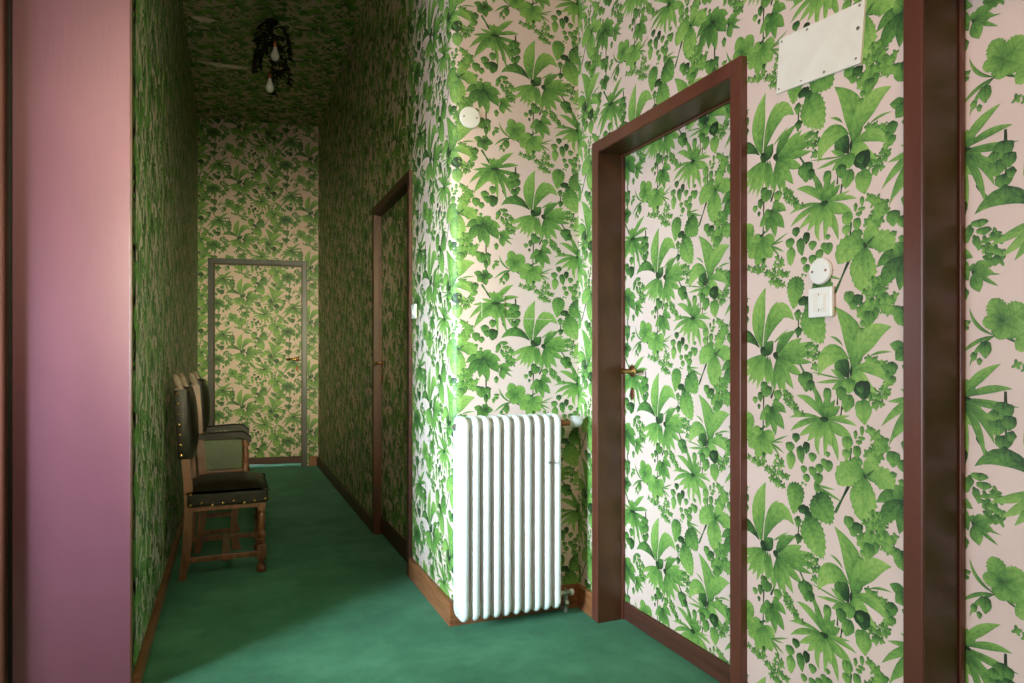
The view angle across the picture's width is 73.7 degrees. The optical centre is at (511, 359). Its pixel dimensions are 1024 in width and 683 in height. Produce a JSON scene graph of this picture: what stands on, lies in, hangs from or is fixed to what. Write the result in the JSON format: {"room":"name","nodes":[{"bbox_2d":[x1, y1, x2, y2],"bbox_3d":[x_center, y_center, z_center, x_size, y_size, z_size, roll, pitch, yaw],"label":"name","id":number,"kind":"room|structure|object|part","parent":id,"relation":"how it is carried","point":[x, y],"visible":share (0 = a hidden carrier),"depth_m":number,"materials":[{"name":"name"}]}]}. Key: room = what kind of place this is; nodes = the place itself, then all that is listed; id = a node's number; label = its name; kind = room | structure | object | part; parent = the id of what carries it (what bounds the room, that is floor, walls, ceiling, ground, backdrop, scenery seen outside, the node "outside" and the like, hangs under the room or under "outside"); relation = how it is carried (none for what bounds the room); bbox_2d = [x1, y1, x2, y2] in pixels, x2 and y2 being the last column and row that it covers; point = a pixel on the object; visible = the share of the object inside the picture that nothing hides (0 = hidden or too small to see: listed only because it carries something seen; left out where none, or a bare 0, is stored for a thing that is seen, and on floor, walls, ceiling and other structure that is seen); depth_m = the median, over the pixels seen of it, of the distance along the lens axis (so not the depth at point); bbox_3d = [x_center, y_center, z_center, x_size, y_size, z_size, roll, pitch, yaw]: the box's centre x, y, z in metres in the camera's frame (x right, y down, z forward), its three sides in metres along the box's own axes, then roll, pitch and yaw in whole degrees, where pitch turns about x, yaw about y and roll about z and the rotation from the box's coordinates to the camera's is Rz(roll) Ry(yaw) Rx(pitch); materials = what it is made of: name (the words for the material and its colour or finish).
{"room":"hallway","nodes":[
{"label":"hallway","id":0,"kind":"room"},
{"bbox_2d":[12,0,135,682],"bbox_3d":[-1.475,-0.680,2.269,0.385,3.600,0.120,0,0,-22],"label":"wall","id":1,"kind":"structure","parent":0,"point":[71,58],"depth_m":2.22,"materials":[{"name":"paint"}]},
{"bbox_2d":[0,0,7,682],"bbox_3d":[-1.670,-0.680,2.110,0.184,3.600,0.065,0,0,-22],"label":"trim","id":2,"kind":"structure","parent":1,"relation":"attached to","point":[3,3],"depth_m":2.12,"materials":[{"name":"brown paint"}]},
{"bbox_2d":[8,0,11,682],"bbox_3d":[-1.584,-0.680,2.155,0.012,3.600,0.012,0,0,-22],"label":"trim","id":3,"kind":"structure","parent":1,"relation":"attached to","point":[9,1],"depth_m":2.15,"materials":[{"name":"black wood"}]},
{"bbox_2d":[133,0,197,672],"bbox_3d":[-2.244,-0.680,4.638,0.001,3.600,5.073,0,0,-22],"label":"wall","id":4,"kind":"structure","parent":0,"point":[165,149],"depth_m":3.24,"materials":[{"name":"paper"}]},
{"bbox_2d":[130,0,132,682],"bbox_3d":[-1.274,-0.680,2.286,0.008,3.600,0.014,0,0,-22],"label":"trim","id":5,"kind":"structure","parent":4,"relation":"attached to","point":[131,1],"depth_m":2.28,"materials":[{"name":"brown paint"}]},
{"bbox_2d":[133,465,197,682],"bbox_3d":[-2.235,1.093,4.643,0.022,0.055,5.070,0,0,-22],"label":"baseboard","id":6,"kind":"structure","parent":4,"relation":"attached to","point":[139,670],"depth_m":2.90,"materials":[{"name":"brown wood"}]},
{"bbox_2d":[198,118,317,465],"bbox_3d":[-2.636,-0.680,7.122,1.187,3.600,0.001,0,0,-14],"label":"wall","id":7,"kind":"structure","parent":0,"point":[258,181],"depth_m":7.12,"materials":[{"name":"paper"}]},
{"bbox_2d":[208,258,306,465],"bbox_3d":[-2.647,0.037,7.140,0.974,2.165,0.123,0,0,-14],"label":"door","id":8,"kind":"structure","parent":7,"relation":"in","point":[257,308],"depth_m":7.15,"materials":[{"name":"grey paint"}]},
{"bbox_2d":[309,456,317,465],"bbox_3d":[-2.635,1.070,7.120,1.186,0.100,0.047,0,0,-15],"label":"baseboard","id":9,"kind":"structure","parent":7,"relation":"attached to","point":[312,459],"depth_m":7.24,"materials":[{"name":"brown wood"}]},
{"bbox_2d":[182,0,365,126],"bbox_3d":[-1.690,-2.479,2.483,4.170,0.001,9.480,0,0,-22],"label":"ceiling","id":10,"kind":"structure","parent":0,"point":[321,32],"depth_m":5.54,"materials":[{"name":"paper"}]},
{"bbox_2d":[191,16,214,22],"bbox_3d":[-2.236,-2.460,4.945,0.160,0.035,0.016,0,0,-22],"label":"loose paper","id":11,"kind":"object","parent":10,"relation":"attached to","point":[200,19],"visible":1,"depth_m":4.94,"materials":[{"name":"beige paper"}]},
{"bbox_2d":[197,60,247,69],"bbox_3d":[-2.418,-2.460,5.713,0.390,0.035,0.016,0,0,-22],"label":"loose paper","id":12,"kind":"object","parent":10,"relation":"attached to","point":[219,65],"visible":1,"depth_m":5.71,"materials":[{"name":"beige paper"}]},
{"bbox_2d":[250,18,293,97],"bbox_3d":[-1.747,-2.208,4.985,0.306,0.537,0.317,0,0,-22],"label":"ceiling lamp","id":13,"kind":"object","parent":10,"relation":"hanging from","point":[259,53],"visible":1,"depth_m":4.96,"materials":[{"name":"black metal"}]},
{"bbox_3d":[-1.838,-2.181,4.987,0.139,0.176,0.095,0,0,-22],"label":"leafy arm","id":14,"kind":"part","parent":13,"relation":"part of","materials":[{"name":"black metal"}]},
{"bbox_3d":[-1.834,-2.305,5.012,0.141,0.188,0.095,0,0,0],"label":"leafy arm","id":15,"kind":"part","parent":13,"relation":"part of","materials":[{"name":"black metal"}]},
{"bbox_3d":[-1.822,-2.138,4.936,0.084,0.191,0.133,0,0,24],"label":"leafy arm","id":16,"kind":"part","parent":13,"relation":"part of","materials":[{"name":"black metal"}]},
{"bbox_3d":[-1.794,-2.347,4.917,0.093,0.180,0.140,0,0,18],"label":"leafy arm","id":17,"kind":"part","parent":13,"relation":"part of","materials":[{"name":"black metal"}]},
{"bbox_3d":[-1.828,-2.228,5.022,0.141,0.193,0.092,0,0,15],"label":"leafy arm","id":18,"kind":"part","parent":13,"relation":"part of","materials":[{"name":"black metal"}]},
{"bbox_3d":[-1.830,-2.365,5.039,0.103,0.185,0.132,0,0,-22],"label":"leafy arm","id":19,"kind":"part","parent":13,"relation":"part of","materials":[{"name":"black metal"}]},
{"bbox_3d":[-1.738,-2.304,4.906,0.095,0.199,0.140,0,0,4],"label":"leafy arm","id":20,"kind":"part","parent":13,"relation":"part of","materials":[{"name":"black metal"}]},
{"bbox_2d":[266,69,273,92],"bbox_3d":[-1.757,-2.027,4.956,0.059,0.173,0.062,0,0,-22],"label":"bulb","id":21,"kind":"object","parent":13,"relation":"attached to","point":[269,86],"depth_m":4.94,"materials":[{"name":"white glass"}]},
{"bbox_3d":[-1.752,-2.245,4.989,0.040,0.410,0.040,0,0,-22],"label":"stem","id":22,"kind":"part","parent":13,"relation":"part of","materials":[{"name":"black metal"}]},
{"bbox_3d":[-1.717,-2.181,4.914,0.096,0.176,0.141,0,0,-22],"label":"leafy arm","id":23,"kind":"part","parent":13,"relation":"part of","materials":[{"name":"black metal"}]},
{"bbox_3d":[-1.779,-2.065,5.069,0.094,0.208,0.140,0,0,-5],"label":"leafy arm","id":24,"kind":"part","parent":13,"relation":"part of","materials":[{"name":"black metal"}]},
{"bbox_2d":[271,39,278,61],"bbox_3d":[-1.709,-2.217,4.918,0.059,0.173,0.165,0,0,-22],"label":"bulb","id":25,"kind":"object","parent":13,"relation":"attached to","point":[274,45],"depth_m":4.86,"materials":[{"name":"white glass"}]},
{"bbox_3d":[-1.689,-2.247,4.925,0.096,0.200,0.145,0,0,-22],"label":"leafy arm","id":26,"kind":"part","parent":13,"relation":"part of","materials":[{"name":"black metal"}]},
{"bbox_3d":[-1.756,-2.198,5.079,0.089,0.182,0.137,0,0,25],"label":"leafy arm","id":27,"kind":"part","parent":13,"relation":"part of","materials":[{"name":"black metal"}]},
{"bbox_3d":[-1.669,-2.085,4.991,0.141,0.198,0.098,0,0,-2],"label":"leafy arm","id":28,"kind":"part","parent":13,"relation":"part of","materials":[{"name":"black metal"}]},
{"bbox_3d":[-1.683,-2.361,5.040,0.142,0.186,0.096,0,0,-22],"label":"leafy arm","id":29,"kind":"part","parent":13,"relation":"part of","materials":[{"name":"black metal"}]},
{"bbox_3d":[-1.664,-2.117,4.945,0.119,0.193,0.131,0,0,-22],"label":"leafy arm","id":30,"kind":"part","parent":13,"relation":"part of","materials":[{"name":"black metal"}]},
{"bbox_3d":[-1.704,-2.234,5.074,0.134,0.180,0.114,0,0,-22],"label":"leafy arm","id":31,"kind":"part","parent":13,"relation":"part of","materials":[{"name":"black metal"}]},
{"bbox_3d":[-1.675,-2.291,5.021,0.141,0.176,0.094,0,0,-22],"label":"leafy arm","id":32,"kind":"part","parent":13,"relation":"part of","materials":[{"name":"black metal"}]},
{"bbox_2d":[318,0,451,599],"bbox_3d":[-1.161,-0.680,5.084,0.008,3.600,4.716,0,0,-23],"label":"wall","id":33,"kind":"structure","parent":0,"point":[387,114],"depth_m":4.00,"materials":[{"name":"paper"}]},
{"bbox_2d":[317,457,371,531],"bbox_3d":[-1.483,1.077,5.844,0.018,0.085,3.065,0,0,-22],"label":"baseboard","id":34,"kind":"structure","parent":33,"relation":"attached to","point":[350,499],"depth_m":5.34,"materials":[{"name":"brown wood"}]},
{"bbox_2d":[372,170,411,576],"bbox_3d":[-0.672,0.070,3.985,0.138,2.100,0.990,0,0,-22],"label":"door","id":35,"kind":"structure","parent":33,"relation":"in","point":[392,215],"depth_m":4.10,"materials":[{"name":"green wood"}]},
{"bbox_2d":[411,304,416,318],"bbox_3d":[-0.497,-0.245,3.446,0.017,0.072,0.072,0,0,-22],"label":"light switch","id":36,"kind":"object","parent":33,"relation":"attached to","point":[414,306],"visible":1,"depth_m":3.43,"materials":[{"name":"white plastic"}]},
{"bbox_2d":[142,463,720,682],"bbox_3d":[-1.240,1.145,3.004,6.000,0.050,10.700,0,0,-22],"label":"floor","id":37,"kind":"structure","parent":0,"point":[334,600],"depth_m":2.86,"materials":[{"name":"green carpet"}]},
{"bbox_2d":[189,371,250,553],"bbox_3d":[-1.799,0.596,4.234,0.349,1.048,0.534,0,0,-22],"label":"armchair","id":38,"kind":"object","parent":37,"relation":"on","point":[222,450],"visible":0.84,"depth_m":4.01,"materials":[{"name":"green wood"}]},
{"bbox_3d":[-1.818,0.632,3.972,0.082,0.975,0.034,0,0,-22],"label":"leg","id":39,"kind":"part","parent":38,"relation":"part of","materials":[{"name":"brown wood"}]},
{"bbox_3d":[-1.907,0.270,4.189,0.104,0.300,0.474,0,0,-22],"label":"backrest","id":40,"kind":"part","parent":38,"relation":"part of","materials":[{"name":"leather"}]},
{"bbox_3d":[-1.703,0.555,4.019,0.220,0.180,0.024,0,0,-22],"label":"arm panel","id":41,"kind":"part","parent":38,"relation":"part of","materials":[{"name":"green fabric"}]},
{"bbox_3d":[-1.707,0.660,4.018,0.240,0.029,0.028,0,0,-22],"label":"rail","id":42,"kind":"part","parent":38,"relation":"part of","materials":[{"name":"brown wood"}]},
{"bbox_3d":[-1.688,0.457,4.026,0.283,0.077,0.064,0,0,-22],"label":"armrest","id":43,"kind":"part","parent":38,"relation":"part of","materials":[{"name":"leather"}]},
{"bbox_3d":[-1.867,0.457,4.460,0.283,0.077,0.064,0,0,-22],"label":"armrest","id":44,"kind":"part","parent":38,"relation":"part of","materials":[{"name":"leather"}]},
{"bbox_3d":[-1.617,0.885,4.055,0.099,0.470,0.040,0,0,-22],"label":"leg","id":45,"kind":"part","parent":38,"relation":"part of","materials":[{"name":"brown wood"}]},
{"bbox_3d":[-1.587,0.568,4.067,0.048,0.185,0.048,0,0,-22],"label":"arm post","id":46,"kind":"part","parent":38,"relation":"part of","materials":[{"name":"brown wood"}]},
{"bbox_2d":[172,373,269,581],"bbox_3d":[-1.585,0.596,3.743,0.469,1.048,0.506,0,0,-22],"label":"dining chair","id":47,"kind":"object","parent":37,"relation":"on","point":[239,489],"visible":1,"depth_m":3.54,"materials":[{"name":"black leather"}]},
{"bbox_3d":[-1.667,0.632,3.477,0.082,0.975,0.034,0,0,-22],"label":"leg","id":48,"kind":"part","parent":47,"relation":"part of","materials":[{"name":"brown wood"}]},
{"bbox_3d":[-1.747,0.327,3.677,0.104,0.357,0.474,0,0,-22],"label":"backrest","id":49,"kind":"part","parent":47,"relation":"part of","materials":[{"name":"leather"}]},
{"bbox_3d":[-1.831,0.632,3.874,0.082,0.975,0.034,0,0,-22],"label":"leg","id":50,"kind":"part","parent":47,"relation":"part of","materials":[{"name":"brown wood"}]},
{"bbox_3d":[-1.564,0.759,3.752,0.380,0.031,0.454,0,0,-22],"label":"seat rail","id":51,"kind":"part","parent":47,"relation":"part of","materials":[{"name":"brown wood"}]},
{"bbox_3d":[-1.559,0.691,3.754,0.412,0.122,0.506,0,0,-22],"label":"seat","id":52,"kind":"part","parent":47,"relation":"part of","materials":[{"name":"leather"}]},
{"bbox_3d":[-1.491,0.932,4.015,0.052,0.375,0.051,0,0,-22],"label":"leg","id":53,"kind":"part","parent":47,"relation":"part of","materials":[{"name":"brown wood"}]},
{"bbox_3d":[-1.327,0.932,3.617,0.052,0.375,0.051,0,0,-22],"label":"leg","id":54,"kind":"part","parent":47,"relation":"part of","materials":[{"name":"brown wood"}]},
{"bbox_2d":[451,413,581,622],"bbox_3d":[0.027,0.666,2.901,0.596,0.873,0.187,0,0,-22],"label":"radiator","id":55,"kind":"object","parent":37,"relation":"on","point":[507,469],"visible":1,"depth_m":2.83,"materials":[{"name":"white metal"}]},
{"bbox_3d":[0.278,0.270,2.998,0.059,0.052,0.051,0,0,-22],"label":"valve knob","id":56,"kind":"part","parent":55,"relation":"part of","materials":[{"name":"white ceramic"}]},
{"bbox_2d":[452,0,578,600],"bbox_3d":[0.025,-0.680,3.012,0.595,3.600,0.021,0,0,-22],"label":"wall","id":57,"kind":"structure","parent":0,"point":[515,174],"depth_m":3.00,"materials":[{"name":"paper"}]},
{"bbox_2d":[459,107,479,128],"bbox_3d":[-0.178,-1.033,2.908,0.092,0.092,0.011,0,0,-22],"label":"wall cap","id":58,"kind":"object","parent":57,"relation":"attached to","point":[469,116],"visible":1,"depth_m":2.90,"materials":[{"name":"white plastic"}]},
{"bbox_2d":[578,0,902,682],"bbox_3d":[1.174,-0.680,1.007,0.001,3.600,4.565,0,0,-22],"label":"wall","id":59,"kind":"structure","parent":0,"point":[825,155],"depth_m":1.88,"materials":[{"name":"paper"}]},
{"bbox_2d":[409,557,591,626],"bbox_3d":[-0.078,1.068,3.229,0.620,0.104,0.880,0,0,-22],"label":"baseboard","id":60,"kind":"structure","parent":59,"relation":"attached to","point":[432,592],"depth_m":3.04,"materials":[{"name":"brown wood"}]},
{"bbox_2d":[592,55,746,682],"bbox_3d":[0.603,0.092,2.555,0.175,2.055,0.933,0,0,-22],"label":"door","id":61,"kind":"structure","parent":59,"relation":"in","point":[669,184],"depth_m":2.61,"materials":[{"name":"brown paint"}]},
{"bbox_3d":[0.493,0.047,2.841,0.064,0.024,0.119,0,0,-22],"label":"lever","id":62,"kind":"part","parent":61,"relation":"part of","materials":[{"name":"gold metal"}]},
{"bbox_3d":[0.509,0.142,2.899,0.007,0.050,0.032,0,0,-22],"label":"keyhole plate","id":63,"kind":"part","parent":61,"relation":"part of","materials":[{"name":"orange metal"}]},
{"bbox_2d":[809,258,831,284],"bbox_3d":[0.825,-0.238,1.830,0.011,0.072,0.072,0,0,-22],"label":"wall cap","id":64,"kind":"object","parent":59,"relation":"attached to","point":[820,272],"visible":1,"depth_m":1.82,"materials":[{"name":"white plastic"}]},
{"bbox_2d":[808,286,833,317],"bbox_3d":[0.824,-0.154,1.825,0.017,0.080,0.080,0,0,-22],"label":"light switch","id":65,"kind":"object","parent":59,"relation":"attached to","point":[820,300],"visible":1,"depth_m":1.81,"materials":[{"name":"white plastic"}]},
{"bbox_2d":[776,0,866,93],"bbox_3d":[0.825,-0.835,1.842,0.011,0.178,0.300,0,0,-22],"label":"cover plate","id":66,"kind":"object","parent":59,"relation":"attached to","point":[833,44],"visible":1,"depth_m":1.82,"materials":[{"name":"beige paint"}]},
{"bbox_2d":[903,0,1023,682],"bbox_3d":[1.172,0.092,1.177,0.175,2.055,0.961,0,0,-22],"label":"door","id":67,"kind":"structure","parent":59,"relation":"in","point":[963,60],"depth_m":1.55,"materials":[{"name":"brown paint"}]},
{"bbox_3d":[1.112,0.092,1.152,0.045,2.055,0.961,0,0,-22],"label":"casing","id":68,"kind":"part","parent":67,"relation":"part of","materials":[{"name":"brown paint"}]}
]}

